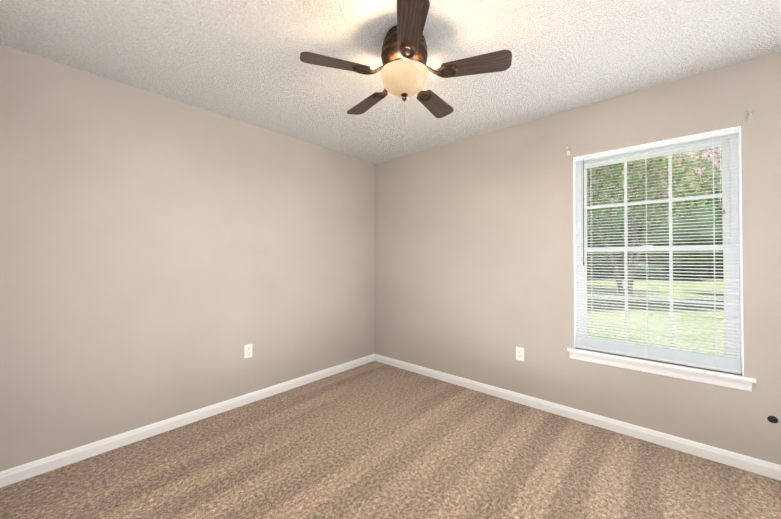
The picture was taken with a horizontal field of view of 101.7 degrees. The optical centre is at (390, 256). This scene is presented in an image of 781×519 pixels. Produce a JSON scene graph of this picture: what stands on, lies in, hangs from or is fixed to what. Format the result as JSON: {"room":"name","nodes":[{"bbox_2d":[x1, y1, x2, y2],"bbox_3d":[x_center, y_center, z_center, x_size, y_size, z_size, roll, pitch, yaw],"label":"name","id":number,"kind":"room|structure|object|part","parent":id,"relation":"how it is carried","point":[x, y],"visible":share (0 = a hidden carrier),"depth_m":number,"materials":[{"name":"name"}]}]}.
{"room":"empty bedroom","nodes":[
{"label":"empty bedroom","id":0,"kind":"room"},
{"bbox_2d":[0,44,374,471],"bbox_3d":[-1.317,0.059,2.800,0.140,2.440,3.500,-1,-1,42],"label":"wall","id":1,"kind":"structure","parent":0,"point":[162,258],"depth_m":2.27,"materials":[{"name":"paint"}]},
{"bbox_2d":[0,354,374,487],"bbox_3d":[-1.259,1.237,2.736,0.013,0.083,3.220,-1,-1,42],"label":"baseboard","id":2,"kind":"structure","parent":1,"relation":"attached to","point":[36,467],"depth_m":2.25,"materials":[{"name":"white wood"}]},
{"bbox_2d":[244,344,252,357],"bbox_3d":[-1.236,0.827,2.770,0.009,0.114,0.070,-1,-1,42],"label":"electrical outlet","id":3,"kind":"object","parent":1,"relation":"attached to","point":[248,351],"visible":1,"depth_m":2.77,"materials":[{"name":"white plastic"}]},
{"bbox_2d":[0,361,780,518],"bbox_3d":[0.063,1.316,1.561,3.830,0.100,3.500,-1,-1,42],"label":"floor","id":4,"kind":"structure","parent":0,"point":[375,440],"depth_m":1.89,"materials":[{"name":"carpet"}]},
{"bbox_2d":[0,0,780,163],"bbox_3d":[0.063,-1.234,1.588,3.830,0.120,3.500,-1,-1,42],"label":"ceiling","id":5,"kind":"structure","parent":0,"point":[239,60],"depth_m":1.81,"materials":[{"name":"white paint"}]},
{"bbox_2d":[300,0,511,130],"bbox_3d":[0.079,-0.918,1.724,1.031,0.507,1.020,-1,-1,42],"label":"ceiling fan","id":6,"kind":"object","parent":5,"relation":"hanging from","point":[404,68],"visible":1,"depth_m":1.60,"materials":[{"name":"brown wood"}]},
{"bbox_3d":[-0.272,-0.953,1.574,0.338,0.006,0.127,0,11,-19],"label":"blade","id":7,"kind":"part","parent":6,"relation":"part of","materials":[{"name":"brown wood"}]},
{"bbox_3d":[-0.149,-0.948,1.987,0.127,0.006,0.338,-15,8,-37],"label":"blade","id":8,"kind":"part","parent":6,"relation":"part of","materials":[{"name":"brown wood"}]},
{"bbox_3d":[0.074,-0.999,1.696,0.248,0.346,0.248,-1,-1,42],"label":"motor","id":9,"kind":"part","parent":6,"relation":"part of","materials":[{"name":"brown metal"}]},
{"bbox_3d":[0.074,-0.915,1.695,0.262,0.108,0.262,-1,-1,42],"label":"lamp shade","id":10,"kind":"part","parent":6,"relation":"part of","materials":[{"name":"white glass"}]},
{"bbox_3d":[0.083,-0.955,1.329,0.127,0.006,0.338,12,-1,-1],"label":"blade","id":11,"kind":"part","parent":6,"relation":"part of","materials":[{"name":"brown wood"}]},
{"bbox_3d":[0.282,-0.948,1.998,0.127,0.006,0.338,-15,-9,34],"label":"blade","id":12,"kind":"part","parent":6,"relation":"part of","materials":[{"name":"brown wood"}]},
{"label":"blade","id":13,"kind":"part","parent":6,"relation":"part of","materials":[{"name":"brown wood"}]},
{"bbox_2d":[375,51,780,464],"bbox_3d":[1.179,0.060,2.830,3.550,2.440,0.140,-1,-1,42],"label":"wall","id":14,"kind":"structure","parent":0,"point":[474,258],"depth_m":2.62,"materials":[{"name":"paint"}]},
{"bbox_2d":[516,347,523,360],"bbox_3d":[1.126,0.851,2.769,0.070,0.114,0.009,-1,-1,42],"label":"electrical outlet","id":15,"kind":"object","parent":14,"relation":"attached to","point":[520,353],"visible":1,"depth_m":2.77,"materials":[{"name":"white plastic"}]},
{"bbox_2d":[375,354,780,480],"bbox_3d":[1.128,1.238,2.760,3.550,0.083,0.013,-1,-1,42],"label":"baseboard","id":16,"kind":"structure","parent":14,"relation":"attached to","point":[748,463],"depth_m":2.31,"materials":[{"name":"white wood"}]},
{"bbox_2d":[569,126,751,391],"bbox_3d":[1.815,0.013,2.250,0.956,1.590,0.159,-1,-1,42],"label":"window unit","id":17,"kind":"structure","parent":14,"relation":"in","point":[626,248],"depth_m":2.17,"materials":[{"name":"white plastic"}]},
{"bbox_2d":[574,128,740,373],"bbox_3d":[1.796,-0.029,2.229,0.886,1.497,0.046,-1,-1,42],"label":"window blinds","id":18,"kind":"object","parent":17,"relation":"attached to","point":[704,361],"visible":0.92,"depth_m":2.17,"materials":[{"name":"white plastic"}]},
{"bbox_3d":[1.801,0.709,2.226,0.876,0.021,0.029,-1,-1,42],"label":"rail","id":19,"kind":"part","parent":18,"relation":"part of","materials":[{"name":"white plastic"}]},
{"bbox_3d":[1.770,0.776,2.190,0.956,0.062,0.021,-1,-1,42],"label":"window sill apron","id":20,"kind":"part","parent":17,"relation":"part of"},
{"bbox_2d":[567,347,755,382],"bbox_3d":[1.798,0.733,2.222,0.986,0.025,0.124,-1,-1,42],"label":"window sill","id":21,"kind":"structure","parent":14,"relation":"attached to","point":[681,368],"depth_m":2.11,"materials":[{"name":"white wood"}]},
{"bbox_2d":[747,109,752,120],"bbox_3d":[2.126,-0.833,1.880,0.020,0.056,0.036,-1,-1,42],"label":"curtain bracket","id":22,"kind":"object","parent":14,"relation":"attached to","point":[749,114],"visible":0.96,"depth_m":1.89,"materials":[{"name":"silver metal"}]},
{"bbox_2d":[767,416,777,422],"bbox_3d":[2.192,0.937,1.823,0.041,0.041,0.005,-1,-1,42],"label":"cable grommet","id":23,"kind":"object","parent":14,"relation":"attached to","point":[772,419],"visible":1,"depth_m":1.82,"materials":[{"name":"black plastic"}]},
{"label":"outside","id":24,"kind":"structure","parent":0,"visible":0},
{"bbox_2d":[587,276,723,356],"bbox_3d":[21.069,2.616,99.693,280.000,0.001,280.000,0,-1,1],"label":"lawn","id":25,"kind":"structure","parent":24,"point":[707,287],"depth_m":9.47,"materials":[{"name":"green plant"}]},
{"bbox_2d":[587,147,721,293],"bbox_3d":[9.750,-2.177,13.796,9.222,7.796,8.629,-1,-1,42],"label":"tree","id":26,"kind":"object","parent":25,"relation":"on","point":[641,184],"depth_m":12.25,"materials":[{"name":"green plant"}]},
{"bbox_2d":[587,153,722,278],"bbox_3d":[27.025,-4.245,28.927,74.386,12.183,18.296,0,-1,1],"label":"trees","id":27,"kind":"object","parent":25,"relation":"on","point":[655,234],"depth_m":22.46,"materials":[{"name":"green plant"}]}
]}

